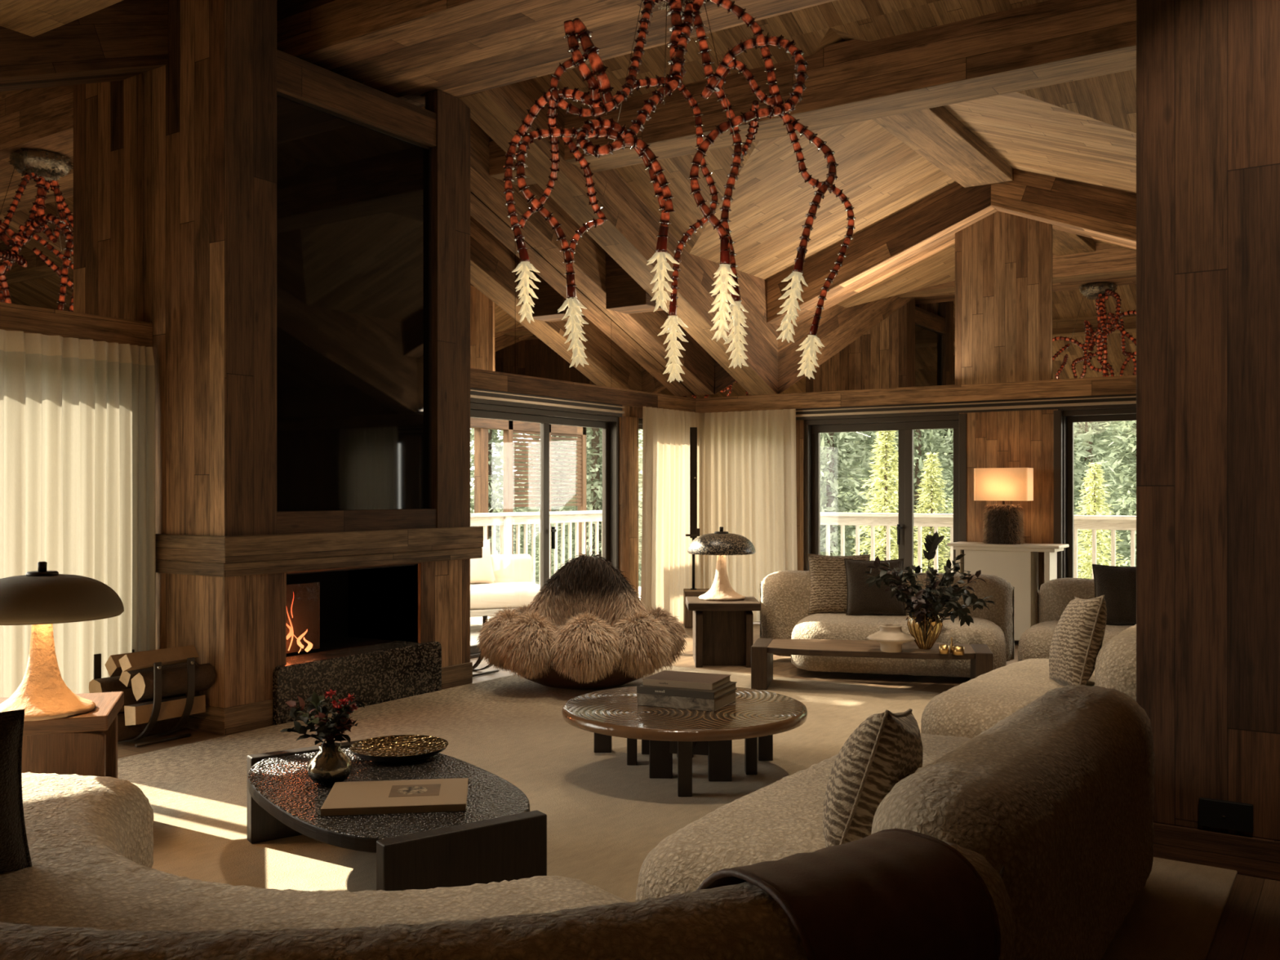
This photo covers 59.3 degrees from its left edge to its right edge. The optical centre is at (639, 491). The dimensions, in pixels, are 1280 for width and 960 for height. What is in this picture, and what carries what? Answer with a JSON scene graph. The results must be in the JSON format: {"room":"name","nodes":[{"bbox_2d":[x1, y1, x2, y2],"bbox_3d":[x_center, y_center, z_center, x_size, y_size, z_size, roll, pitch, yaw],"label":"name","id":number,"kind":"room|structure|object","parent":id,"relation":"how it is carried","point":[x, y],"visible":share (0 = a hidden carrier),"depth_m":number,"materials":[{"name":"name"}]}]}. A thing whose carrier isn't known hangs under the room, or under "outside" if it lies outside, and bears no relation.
{"room":"chalet living room","nodes":[
{"label":"chalet living room","id":0,"kind":"room"},
{"bbox_2d":[618,405,643,595],"bbox_3d":[-3.007,-1.300,7.963,0.220,5.600,13.425,0,0,33],"label":"wall","id":1,"kind":"structure","parent":0,"point":[628,422],"depth_m":12.17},
{"bbox_2d":[0,72,143,321],"bbox_3d":[-4.874,-2.046,4.915,0.012,2.352,5.880,0,0,33],"label":"mirror","id":2,"kind":"object","parent":1,"relation":"attached to","point":[72,150],"visible":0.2,"depth_m":6.97,"materials":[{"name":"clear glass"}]},
{"bbox_2d":[0,302,695,412],"bbox_3d":[-2.890,-1.013,7.869,0.120,0.174,12.995,0,0,33],"label":"beam","id":3,"kind":"structure","parent":1,"relation":"attached to","point":[13,317],"depth_m":7.31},
{"bbox_2d":[0,328,155,697],"bbox_3d":[-3.420,0.275,6.820,0.130,2.410,1.000,0,0,33],"label":"sheer curtain","id":4,"kind":"object","parent":3,"relation":"hanging from","point":[77,415],"visible":0.76,"depth_m":6.80,"materials":[{"name":"fabric"}]},
{"bbox_2d":[470,191,515,373],"bbox_3d":[-1.603,-2.310,9.908,0.012,2.420,1.547,0,0,33],"label":"mirror","id":5,"kind":"object","parent":1,"relation":"attached to","point":[492,242],"visible":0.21,"depth_m":10.28,"materials":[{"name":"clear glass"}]},
{"bbox_2d":[470,402,618,658],"bbox_3d":[-1.090,0.350,10.889,0.160,2.300,2.920,0,0,33],"label":"door","id":6,"kind":"structure","parent":1,"relation":"in","point":[609,424],"depth_m":11.23,"materials":[{"name":"brown metal"}]},
{"bbox_2d":[515,240,611,386],"bbox_3d":[-0.743,-1.999,11.220,0.012,1.799,1.578,0,0,33],"label":"mirror","id":7,"kind":"object","parent":1,"relation":"attached to","point":[540,348],"visible":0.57,"depth_m":11.06,"materials":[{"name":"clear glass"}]},
{"bbox_2d":[611,319,695,398],"bbox_3d":[0.171,-1.683,12.615,0.012,1.165,1.747,0,0,33],"label":"mirror","id":8,"kind":"object","parent":1,"relation":"attached to","point":[633,367],"visible":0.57,"depth_m":12.28,"materials":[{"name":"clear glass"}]},
{"bbox_2d":[117,621,1279,959],"bbox_3d":[1.589,1.560,4.952,11.170,0.120,13.425,0,0,33],"label":"floor","id":9,"kind":"structure","parent":0,"point":[1248,928],"depth_m":6.50,"materials":[{"name":"brown wood"}]},
{"bbox_2d":[93,649,195,747],"bbox_3d":[-3.019,1.249,6.832,0.665,0.498,0.360,0,0,33],"label":"rack","id":10,"kind":"object","parent":9,"relation":"on","point":[97,657],"visible":0.65,"depth_m":6.74,"materials":[{"name":"brown metal"}]},
{"bbox_2d":[117,712,186,742],"bbox_3d":[-3.004,1.399,6.812,0.172,0.161,0.460,0,0,36],"label":"log","id":11,"kind":"object","parent":10,"relation":"on","point":[124,732],"visible":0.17,"depth_m":6.70,"materials":[{"name":"brown wood"}]},
{"bbox_2d":[111,688,186,712],"bbox_3d":[-2.999,1.246,6.817,0.137,0.142,0.460,0,0,31],"label":"log","id":12,"kind":"object","parent":11,"relation":"on","point":[129,697],"visible":0.14,"depth_m":6.69,"materials":[{"name":"brown wood"}]},
{"bbox_2d":[119,661,198,686],"bbox_3d":[-2.932,1.105,6.862,0.120,0.108,0.460,0,0,34],"label":"log","id":13,"kind":"object","parent":12,"relation":"on","point":[126,677],"visible":0.36,"depth_m":6.69,"materials":[{"name":"brown wood"}]},
{"bbox_2d":[124,693,205,725],"bbox_3d":[-2.850,1.313,6.752,0.119,0.122,0.460,0,0,34],"label":"log","id":14,"kind":"object","parent":10,"relation":"on","point":[171,708],"visible":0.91,"depth_m":6.69,"materials":[{"name":"brown wood"}]},
{"bbox_2d":[131,662,215,701],"bbox_3d":[-2.811,1.147,6.780,0.154,0.170,0.460,0,0,36],"label":"log","id":15,"kind":"object","parent":14,"relation":"on","point":[174,680],"visible":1,"depth_m":6.72,"materials":[{"name":"brown wood"}]},
{"bbox_2d":[118,644,199,671],"bbox_3d":[-2.876,0.998,6.730,0.123,0.105,0.460,0,0,31],"label":"log","id":16,"kind":"object","parent":15,"relation":"on","point":[144,660],"visible":0.91,"depth_m":6.68,"materials":[{"name":"brown wood"}]},
{"bbox_3d":[-3.122,1.357,6.970,0.127,0.126,0.460,0,0,31],"label":"log","id":17,"kind":"object","parent":10,"relation":"on","visible":0},
{"bbox_2d":[88,675,132,693],"bbox_3d":[-3.132,1.198,6.918,0.148,0.139,0.460,0,0,35],"label":"log","id":18,"kind":"object","parent":17,"relation":"on","point":[109,684],"visible":0.27,"depth_m":6.75,"materials":[{"name":"brown wood"}]},
{"bbox_2d":[104,646,178,676],"bbox_3d":[-3.049,1.051,6.941,0.135,0.132,0.460,0,0,35],"label":"log","id":19,"kind":"object","parent":18,"relation":"on","point":[113,665],"visible":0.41,"depth_m":6.76,"materials":[{"name":"brown wood"}]},
{"bbox_2d":[143,0,483,735],"bbox_3d":[-2.252,-0.880,8.105,0.888,4.760,2.380,0,0,33],"label":"fireplace","id":20,"kind":"object","parent":9,"relation":"on","point":[307,224],"visible":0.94,"depth_m":7.49,"materials":[{"name":"brown wood"}]},
{"bbox_2d":[640,406,701,621],"bbox_3d":[0.360,0.280,12.628,0.108,2.400,1.320,0,0,33],"label":"linen curtain","id":21,"kind":"object","parent":9,"relation":"on","point":[666,562],"visible":0.85,"depth_m":12.50,"materials":[{"name":"fabric"}]},
{"bbox_2d":[117,666,1237,959],"bbox_3d":[-0.008,1.493,5.744,5.400,0.014,6.700,0,0,33],"label":"rug","id":22,"kind":"object","parent":9,"relation":"on","point":[605,814],"visible":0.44,"depth_m":5.61,"materials":[{"name":"carpet"}]},
{"bbox_2d":[0,691,124,778],"bbox_3d":[-2.607,1.211,4.889,0.600,0.550,0.600,0,0,-19],"label":"side table","id":23,"kind":"object","parent":22,"relation":"on","point":[86,744],"visible":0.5,"depth_m":4.70,"materials":[{"name":"brown wood"}]},
{"bbox_2d":[0,561,124,720],"bbox_3d":[-2.540,0.618,4.773,0.632,0.640,0.632,0,0,33],"label":"table lamp","id":24,"kind":"object","parent":23,"relation":"on","point":[41,598],"visible":0.99,"depth_m":4.66,"materials":[{"name":"metal"}]},
{"bbox_2d":[246,739,546,890],"bbox_3d":[-1.000,1.304,4.349,0.860,0.363,1.500,0,0,-35],"label":"coffee table","id":25,"kind":"object","parent":22,"relation":"on","point":[497,838],"visible":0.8,"depth_m":3.89,"materials":[{"name":"black paint"}]},
{"bbox_2d":[307,742,351,785],"bbox_3d":[-1.205,1.056,4.364,0.168,0.147,0.168,0,0,33],"label":"vase","id":26,"kind":"object","parent":25,"relation":"on","point":[327,766],"visible":0.91,"depth_m":4.31,"materials":[{"name":"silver metal"}]},
{"bbox_2d":[279,688,364,751],"bbox_3d":[-1.231,0.888,4.348,0.315,0.246,0.312,0,0,0],"label":"flower bouquet","id":27,"kind":"object","parent":26,"relation":"in","point":[326,728],"visible":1,"depth_m":4.34,"materials":[{"name":"green plant"}]},
{"bbox_2d":[320,777,468,816],"bbox_3d":[-0.887,1.116,4.119,0.500,0.027,0.362,0,0,-7],"label":"book","id":28,"kind":"object","parent":25,"relation":"on","point":[431,795],"visible":1,"depth_m":4.05,"materials":[{"name":"brown paper"}]},
{"bbox_2d":[388,783,440,796],"bbox_3d":[-0.830,1.103,4.148,0.180,0.001,0.160,0,0,-7],"label":"picture","id":29,"kind":"object","parent":28,"relation":"on","point":[399,789],"depth_m":4.14},
{"bbox_2d":[349,734,448,762],"bbox_3d":[-1.031,1.109,4.812,0.416,0.043,0.416,0,0,33],"label":"dish","id":30,"kind":"object","parent":25,"relation":"on","point":[398,748],"visible":1,"depth_m":4.86,"materials":[{"name":"brown metal"}]},
{"bbox_2d":[0,772,1016,959],"bbox_3d":[-1.284,1.114,2.771,3.996,0.697,2.022,0,0,33],"label":"sofa","id":31,"kind":"object","parent":22,"relation":"on","point":[91,890],"visible":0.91,"depth_m":2.68,"materials":[{"name":"beige fabric"}]},
{"bbox_2d":[0,709,32,873],"bbox_3d":[-1.919,0.834,3.009,0.516,0.494,0.272,0,0,-22],"label":"cushion","id":32,"kind":"object","parent":31,"relation":"on","point":[15,855],"visible":0.85,"depth_m":3.04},
{"bbox_2d":[696,828,1000,959],"bbox_3d":[0.411,1.089,2.293,0.552,0.697,0.447,0,0,-33],"label":"throw","id":33,"kind":"object","parent":31,"relation":"on","point":[892,894],"visible":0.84,"depth_m":2.19,"materials":[{"name":"leather"}]},
{"bbox_2d":[475,543,689,688],"bbox_3d":[-0.453,0.951,8.591,1.577,1.069,1.395,0,0,19],"label":"armchair","id":34,"kind":"object","parent":22,"relation":"on","point":[588,628],"visible":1,"depth_m":8.23,"materials":[{"name":"fur"}]},
{"bbox_2d":[510,657,640,688],"bbox_3d":[-0.440,1.336,8.633,1.227,0.300,1.086,0,0,6],"label":"chair base","id":35,"kind":"object","parent":34,"relation":"on","point":[628,669],"depth_m":8.18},
{"bbox_2d":[561,685,808,796],"bbox_3d":[0.231,1.299,5.862,1.275,0.374,1.275,0,0,15],"label":"coffee table","id":36,"kind":"object","parent":22,"relation":"on","point":[755,716],"visible":0.86,"depth_m":5.70,"materials":[{"name":"brown wood"}]},
{"bbox_2d":[637,688,736,711],"bbox_3d":[0.249,1.080,5.909,0.430,0.062,0.332,0,0,25],"label":"book","id":37,"kind":"object","parent":36,"relation":"on","point":[648,700],"visible":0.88,"depth_m":5.76,"materials":[{"name":"brown paper"}]},
{"bbox_2d":[636,681,737,699],"bbox_3d":[0.249,1.031,5.909,0.430,0.036,0.343,0,0,25],"label":"book","id":38,"kind":"object","parent":37,"relation":"on","point":[729,686],"visible":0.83,"depth_m":5.77,"materials":[{"name":"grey paper"}]},
{"bbox_2d":[643,670,730,690],"bbox_3d":[0.251,0.996,5.938,0.385,0.034,0.303,0,0,23],"label":"book","id":39,"kind":"object","parent":38,"relation":"on","point":[691,680],"visible":1,"depth_m":5.86,"materials":[{"name":"paper"}]},
{"bbox_2d":[751,638,992,689],"bbox_3d":[1.736,1.324,8.487,1.740,0.324,0.620,0,0,12],"label":"coffee table","id":40,"kind":"object","parent":22,"relation":"on","point":[762,650],"visible":0.87,"depth_m":8.40,"materials":[{"name":"brown wood"}]},
{"bbox_2d":[866,623,915,653],"bbox_3d":[1.835,1.071,8.198,0.344,0.190,0.344,0,0,33],"label":"ceramic vessel","id":41,"kind":"object","parent":40,"relation":"on","point":[891,637],"visible":1,"depth_m":8.12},
{"bbox_2d":[906,608,942,648],"bbox_3d":[2.114,1.016,8.334,0.256,0.303,0.260,0,0,33],"label":"glass vase","id":42,"kind":"object","parent":40,"relation":"on","point":[918,644],"visible":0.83,"depth_m":8.29,"materials":[{"name":"brown"}]},
{"bbox_2d":[862,530,995,644],"bbox_3d":[2.207,0.715,8.336,0.886,0.845,0.910,0,0,-35],"label":"bouquet","id":43,"kind":"object","parent":42,"relation":"in","point":[948,596],"visible":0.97,"depth_m":8.33,"materials":[{"name":"green plant"}]},
{"bbox_2d":[635,684,1155,959],"bbox_3d":[0.985,1.096,3.902,1.319,0.733,2.379,0,0,33],"label":"sofa","id":44,"kind":"object","parent":22,"relation":"on","point":[1058,793],"visible":0.64,"depth_m":3.28,"materials":[{"name":"beige fabric"}]},
{"bbox_2d":[822,708,923,847],"bbox_3d":[0.697,0.867,3.329,0.271,0.520,0.537,0,0,22],"label":"cushion","id":45,"kind":"object","parent":44,"relation":"on","point":[886,748],"visible":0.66,"depth_m":3.15,"materials":[{"name":"fabric"}]},
{"bbox_2d":[920,624,1136,738],"bbox_3d":[2.441,1.102,6.240,1.300,0.716,1.982,0,0,33],"label":"sofa","id":46,"kind":"object","parent":22,"relation":"on","point":[971,708],"visible":0.31,"depth_m":5.76,"materials":[{"name":"beige fabric"}]},
{"bbox_2d":[1048,595,1106,685],"bbox_3d":[2.402,0.828,6.168,0.260,0.565,0.579,0,0,4],"label":"cushion","id":47,"kind":"object","parent":46,"relation":"on","point":[1077,638],"visible":0.89,"depth_m":5.97,"materials":[{"name":"fabric"}]},
{"bbox_2d":[683,588,710,627],"bbox_3d":[0.704,1.302,12.570,0.422,0.395,0.420,0,0,0],"label":"side table","id":48,"kind":"object","parent":9,"relation":"on","point":[687,615],"visible":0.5,"depth_m":12.36,"materials":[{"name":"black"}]},
{"bbox_2d":[685,426,699,589],"bbox_3d":[0.591,0.190,12.668,0.154,1.830,0.080,0,0,-18],"label":"pole stand","id":49,"kind":"object","parent":48,"relation":"on","point":[694,531],"visible":0.99,"depth_m":12.66,"materials":[{"name":"black metal"}]},
{"bbox_2d":[685,596,760,667],"bbox_3d":[0.721,1.225,9.857,0.620,0.550,0.620,0,0,0],"label":"side table","id":50,"kind":"object","parent":9,"relation":"on","point":[723,630],"visible":0.99,"depth_m":9.67,"materials":[{"name":"brown wood"}]},
{"bbox_2d":[687,526,755,600],"bbox_3d":[0.720,0.632,9.930,0.600,0.640,0.600,0,0,33],"label":"table lamp","id":51,"kind":"object","parent":50,"relation":"on","point":[721,544],"visible":1,"depth_m":9.78,"materials":[{"name":"metal"}]},
{"bbox_2d":[700,408,797,622],"bbox_3d":[1.233,0.280,12.820,1.250,2.400,0.086,0,0,33],"label":"linen curtain","id":52,"kind":"object","parent":9,"relation":"on","point":[748,484],"visible":0.8,"depth_m":12.77,"materials":[{"name":"fabric"}]},
{"bbox_2d":[760,570,1014,677],"bbox_3d":[2.035,1.081,9.457,2.173,0.759,1.217,0,0,15],"label":"sofa","id":53,"kind":"object","parent":9,"relation":"on","point":[784,595],"visible":0.52,"depth_m":9.15,"materials":[{"name":"beige fabric"}]},
{"bbox_2d":[807,553,870,614],"bbox_3d":[1.729,0.809,9.757,0.544,0.526,0.238,0,0,13],"label":"cushion","id":54,"kind":"object","parent":53,"relation":"on","point":[828,577],"visible":0.67,"depth_m":9.70,"materials":[{"name":"fabric"}]},
{"bbox_2d":[844,558,906,616],"bbox_3d":[1.992,0.821,9.527,0.510,0.499,0.217,0,0,1],"label":"cushion","id":55,"kind":"object","parent":53,"relation":"on","point":[862,600],"visible":0.8,"depth_m":9.45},
{"bbox_2d":[946,541,1069,640],"bbox_3d":[3.631,1.008,11.107,1.080,0.985,0.420,0,0,33],"label":"console table","id":56,"kind":"object","parent":9,"relation":"on","point":[1018,564],"visible":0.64,"depth_m":10.94,"materials":[{"name":"beige paint"}]},
{"bbox_2d":[973,467,1033,544],"bbox_3d":[3.581,0.162,11.066,0.520,0.784,0.310,0,0,33],"label":"table lamp","id":57,"kind":"object","parent":56,"relation":"on","point":[1003,525],"visible":1,"depth_m":10.96,"materials":[{"name":"fabric"}]},
{"bbox_2d":[946,541,1069,549],"bbox_3d":[3.631,0.530,11.107,1.080,0.030,0.420,0,0,33],"label":"shelf","id":58,"kind":"object","parent":56,"relation":"attached to","point":[961,544],"depth_m":10.98,"materials":[{"name":"beige paint"}]},
{"bbox_2d":[1017,577,1133,661],"bbox_3d":[3.668,1.088,8.801,1.266,0.746,1.154,0,0,33],"label":"sofa","id":59,"kind":"object","parent":9,"relation":"on","point":[1053,597],"visible":0.19,"depth_m":9.12,"materials":[{"name":"beige fabric"}]},
{"bbox_2d":[1092,564,1136,625],"bbox_3d":[3.826,0.824,8.822,0.509,0.494,0.210,0,0,19],"label":"cushion","id":60,"kind":"object","parent":59,"relation":"on","point":[1117,584],"visible":0.57,"depth_m":8.78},
{"bbox_2d":[534,0,1136,279],"bbox_3d":[1.547,-2.326,4.979,10.870,2.992,13.225,0,0,33],"label":"ceiling","id":61,"kind":"structure","parent":0,"point":[1083,131],"depth_m":9.61,"materials":[{"name":"brown wood"}]},
{"bbox_2d":[0,0,123,36],"bbox_3d":[0.634,-2.815,3.494,10.770,0.370,0.500,0,0,33],"label":"beam","id":62,"kind":"structure","parent":61,"relation":"attached to","point":[33,18],"depth_m":6.16,"materials":[{"name":"brown wood"}]},
{"bbox_2d":[0,0,168,84],"bbox_3d":[-4.755,-1.847,4.840,0.260,2.790,5.885,0,0,33],"label":"beam","id":63,"kind":"structure","parent":61,"relation":"attached to","point":[125,37],"depth_m":6.83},
{"bbox_2d":[276,0,836,106],"bbox_3d":[2.064,-3.397,5.677,10.770,0.705,1.240,0,0,33],"label":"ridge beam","id":64,"kind":"structure","parent":61,"relation":"attached to","point":[404,50],"depth_m":7.62,"materials":[{"name":"wood"}]},
{"bbox_2d":[502,0,855,382],"bbox_3d":[0.272,-1.856,6.558,2.181,2.378,1.028,0,0,-3],"label":"chandelier","id":65,"kind":"object","parent":64,"relation":"hanging from","point":[575,31],"visible":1,"depth_m":6.48,"materials":[{"name":"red glass"}]},
{"bbox_2d":[421,106,714,395],"bbox_3d":[-0.570,-2.341,11.226,0.260,2.398,4.895,0,0,33],"label":"beam","id":66,"kind":"structure","parent":61,"relation":"attached to","point":[589,265],"depth_m":11.06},
{"bbox_2d":[457,78,777,395],"bbox_3d":[0.054,-2.351,10.740,0.330,2.501,5.025,0,0,33],"label":"beam","id":67,"kind":"structure","parent":61,"relation":"attached to","point":[628,234],"depth_m":10.38,"materials":[{"name":"brown wood"}]},
{"bbox_2d":[605,252,662,314],"bbox_3d":[-0.034,-2.145,11.357,0.484,0.610,0.400,0,0,33],"label":"beam","id":68,"kind":"structure","parent":61,"relation":"attached to","point":[624,294],"depth_m":11.23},
{"bbox_2d":[488,0,1136,186],"bbox_3d":[3.075,-2.994,7.221,10.770,0.453,0.430,0,0,33],"label":"beam","id":69,"kind":"structure","parent":61,"relation":"attached to","point":[1049,42],"depth_m":7.82,"materials":[{"name":"brown wood"}]},
{"bbox_2d":[767,182,997,325],"bbox_3d":[2.526,-2.575,11.953,2.476,1.386,0.285,0,0,33],"label":"beam","id":70,"kind":"structure","parent":61,"relation":"attached to","point":[935,218],"depth_m":11.77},
{"bbox_2d":[872,106,1013,187],"bbox_3d":[2.630,-3.175,9.889,0.480,0.250,3.625,0,0,33],"label":"ridge beam","id":71,"kind":"structure","parent":61,"relation":"attached to","point":[935,134],"depth_m":9.95,"materials":[{"name":"brown wood"}]},
{"bbox_2d":[991,168,1136,245],"bbox_3d":[4.598,-2.575,10.596,2.476,1.386,0.285,0,0,33],"label":"beam","id":72,"kind":"structure","parent":61,"relation":"attached to","point":[1108,213],"depth_m":10.75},
{"bbox_2d":[695,375,1136,413],"bbox_3d":[5.147,-1.016,10.400,10.790,0.179,0.050,0,0,33],"label":"beam","id":73,"kind":"structure","parent":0,"point":[1122,384],"depth_m":11.77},
{"bbox_2d":[795,210,1057,640],"bbox_3d":[5.210,-1.300,10.478,11.170,5.600,0.250,0,0,33],"label":"wall","id":74,"kind":"structure","parent":0,"point":[1003,261],"depth_m":11.33,"materials":[{"name":"brown wood"}]},
{"bbox_2d":[470,389,1136,417],"bbox_3d":[2.441,-0.872,10.925,8.912,0.073,3.390,0,0,0],"label":"trim","id":75,"kind":"structure","parent":74,"relation":"attached to","point":[486,397],"depth_m":11.30,"materials":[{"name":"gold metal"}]},
{"bbox_2d":[470,387,1136,420],"bbox_3d":[2.423,-0.863,10.982,9.067,0.126,3.466,0,0,0],"label":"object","id":76,"kind":"structure","parent":74,"relation":"attached to","point":[472,400],"depth_m":11.34,"materials":[{"name":"wood"}]},
{"bbox_2d":[695,234,955,398],"bbox_3d":[1.962,-2.150,12.495,3.125,2.100,0.012,0,0,33],"label":"mirror","id":77,"kind":"object","parent":74,"relation":"attached to","point":[895,327],"visible":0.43,"depth_m":12.05,"materials":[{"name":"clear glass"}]},
{"bbox_2d":[804,414,959,572],"bbox_3d":[2.642,0.350,12.179,1.810,2.300,0.160,0,0,33],"label":"window","id":78,"kind":"structure","parent":74,"relation":"in","point":[905,426],"depth_m":12.09,"materials":[{"name":"brown metal"}]},
{"bbox_2d":[959,409,1062,578],"bbox_3d":[3.736,0.350,11.343,1.015,2.300,0.080,0,0,33],"label":"trim","id":79,"kind":"structure","parent":74,"relation":"attached to","point":[1058,415],"depth_m":11.07,"materials":[{"name":"wood"}]},
{"bbox_2d":[1052,224,1136,379],"bbox_3d":[6.871,-2.150,9.277,6.675,2.100,0.012,0,0,33],"label":"mirror","id":80,"kind":"object","parent":74,"relation":"attached to","point":[1094,277],"visible":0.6,"depth_m":10.90,"materials":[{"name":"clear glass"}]},
{"bbox_2d":[1062,407,1136,577],"bbox_3d":[4.968,0.350,10.655,1.870,2.300,0.160,0,0,33],"label":"window","id":81,"kind":"structure","parent":74,"relation":"in","point":[1069,417],"depth_m":11.12,"materials":[{"name":"brown metal"}]},
{"bbox_2d":[1136,0,1279,840],"bbox_3d":[4.178,-1.425,3.479,4.825,5.550,0.440,0,0,33],"label":"wall pier","id":82,"kind":"object","parent":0,"point":[1208,71],"visible":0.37,"depth_m":4.47,"materials":[{"name":"wood"}]},
{"bbox_2d":[1152,822,1279,880],"bbox_3d":[4.172,1.425,3.483,4.840,0.150,0.470,0,0,33],"label":"baseboard","id":83,"kind":"structure","parent":82,"relation":"attached to","point":[1252,856],"depth_m":4.43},
{"bbox_2d":[1199,797,1253,833],"bbox_3d":[2.309,1.275,4.427,0.190,0.110,0.024,0,0,33],"label":"wall outlet","id":84,"kind":"object","parent":82,"relation":"attached to","point":[1215,813],"visible":1,"depth_m":4.42,"materials":[{"name":"black plastic"}]},
{"label":"outside","id":85,"kind":"structure","parent":0,"visible":0},
{"bbox_2d":[470,586,640,644],"bbox_3d":[-0.063,1.600,7.932,11.800,0.120,17.200,0,0,33],"label":"deck","id":86,"kind":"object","parent":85,"point":[475,622],"depth_m":12.73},
{"bbox_2d":[470,554,540,617],"bbox_3d":[-1.985,1.140,12.623,1.900,0.800,0.970,0,0,-22],"label":"outdoor sofa","id":87,"kind":"object","parent":86,"relation":"on","point":[513,587],"visible":0.33,"depth_m":12.44,"materials":[{"name":"beige fabric"}]},
{"bbox_2d":[470,539,496,583],"bbox_3d":[-1.925,0.812,12.914,0.529,0.506,0.247,0,0,-35],"label":"cushion","id":88,"kind":"object","parent":87,"relation":"on","point":[482,571],"visible":0.48,"depth_m":12.89,"materials":[{"name":"beige fabric"}]},
{"bbox_2d":[470,417,586,539],"bbox_3d":[-1.859,0.210,15.774,0.160,2.660,3.550,0,0,33],"label":"frame","id":89,"kind":"object","parent":86,"relation":"on","point":[481,426],"visible":0.22,"depth_m":15.29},
{"bbox_2d":[470,510,602,584],"bbox_3d":[-1.842,0.915,15.434,0.140,1.250,5.140,0,0,33],"label":"deck railing","id":90,"kind":"object","parent":86,"relation":"on","point":[505,521],"visible":0.16,"depth_m":15.92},
{"bbox_2d":[502,421,586,577],"bbox_3d":[-1.368,0.230,16.468,0.100,2.620,1.850,0,0,33],"label":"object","id":91,"kind":"object","parent":86,"relation":"on","point":[508,435],"visible":0.45,"depth_m":16.27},
{"bbox_2d":[820,512,1136,578],"bbox_3d":[4.505,0.915,14.264,6.440,1.250,0.140,0,0,33],"label":"deck railing","id":92,"kind":"object","parent":86,"relation":"on","point":[1094,522],"visible":0.06,"depth_m":14.66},
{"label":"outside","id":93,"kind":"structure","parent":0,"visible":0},
{"bbox_2d":[470,422,1136,584],"bbox_3d":[4.210,-13.476,63.715,86.800,34.052,80.000,0,0,33],"label":"hill","id":94,"kind":"structure","parent":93,"point":[640,437],"depth_m":36.43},
{"bbox_2d":[470,427,559,582],"bbox_3d":[-3.874,-1.592,29.561,4.059,9.462,4.120,0,0,37],"label":"conifer","id":95,"kind":"object","parent":94,"relation":"on","point":[493,437],"visible":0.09,"depth_m":29.31,"materials":[{"name":"green plant"}]},
{"bbox_2d":[492,428,642,576],"bbox_3d":[-2.220,-3.666,33.315,5.892,13.735,5.981,0,0,37],"label":"conifer","id":96,"kind":"object","parent":94,"relation":"on","point":[557,508],"visible":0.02,"depth_m":32.88,"materials":[{"name":"green plant"}]},
{"bbox_2d":[528,426,642,586],"bbox_3d":[-1.011,-1.444,28.278,3.928,9.156,3.988,0,0,37],"label":"conifer","id":97,"kind":"object","parent":94,"relation":"on","point":[595,437],"visible":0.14,"depth_m":28.06,"materials":[{"name":"green plant"}]},
{"bbox_2d":[820,431,893,556],"bbox_3d":[4.944,-1.499,28.837,3.554,10.507,3.719,0,0,0],"label":"conifer","id":98,"kind":"object","parent":94,"relation":"on","point":[833,464],"visible":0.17,"depth_m":28.52,"materials":[{"name":"green plant"}]},
{"bbox_2d":[822,430,939,556],"bbox_3d":[7.309,-2.938,32.811,3.756,10.575,3.634,0,0,-19],"label":"conifer","id":99,"kind":"object","parent":94,"relation":"on","point":[870,443],"visible":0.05,"depth_m":32.82,"materials":[{"name":"green plant"}]},
{"bbox_2d":[848,431,928,573],"bbox_3d":[5.534,0.712,25.588,2.572,4.576,2.376,0,0,33],"label":"conifer","id":100,"kind":"object","parent":94,"relation":"on","point":[878,499],"visible":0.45,"depth_m":25.53,"materials":[{"name":"green plant"}]},
{"bbox_2d":[862,428,953,571],"bbox_3d":[6.849,-0.959,27.784,3.239,9.118,3.134,0,0,22],"label":"conifer","id":101,"kind":"object","parent":94,"relation":"on","point":[918,451],"visible":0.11,"depth_m":27.46,"materials":[{"name":"green plant"}]},
{"bbox_2d":[913,452,953,573],"bbox_3d":[6.846,1.039,26.105,2.073,3.922,2.244,0,0,9],"label":"conifer","id":102,"kind":"object","parent":94,"relation":"on","point":[932,504],"visible":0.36,"depth_m":26.07,"materials":[{"name":"green plant"}]},
{"bbox_2d":[926,429,953,555],"bbox_3d":[9.771,-3.364,31.689,4.042,11.419,3.862,0,0,6],"label":"conifer","id":103,"kind":"object","parent":94,"relation":"on","point":[948,486],"visible":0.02,"depth_m":31.83,"materials":[{"name":"green plant"}]},
{"bbox_2d":[1073,422,1121,577],"bbox_3d":[9.480,-1.827,26.337,3.783,11.183,3.958,0,0,41],"label":"conifer","id":104,"kind":"object","parent":94,"relation":"on","point":[1086,437],"visible":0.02,"depth_m":25.89,"materials":[{"name":"green plant"}]},
{"bbox_2d":[1076,462,1129,578],"bbox_3d":[9.181,1.202,22.614,2.057,3.596,1.900,0,0,-36],"label":"conifer","id":105,"kind":"object","parent":94,"relation":"on","point":[1091,477],"visible":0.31,"depth_m":22.61,"materials":[{"name":"green plant"}]},
{"bbox_2d":[1073,421,1136,572],"bbox_3d":[11.798,-2.319,29.297,3.438,10.002,3.553,0,0,-9],"label":"conifer","id":106,"kind":"object","parent":94,"relation":"on","point":[1088,426],"visible":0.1,"depth_m":28.94,"materials":[{"name":"green plant"}]},
{"bbox_2d":[1077,420,1136,571],"bbox_3d":[11.075,-0.803,24.597,3.027,8.807,3.128,0,0,-5],"label":"conifer","id":107,"kind":"object","parent":94,"relation":"on","point":[1126,429],"visible":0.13,"depth_m":24.58,"materials":[{"name":"green plant"}]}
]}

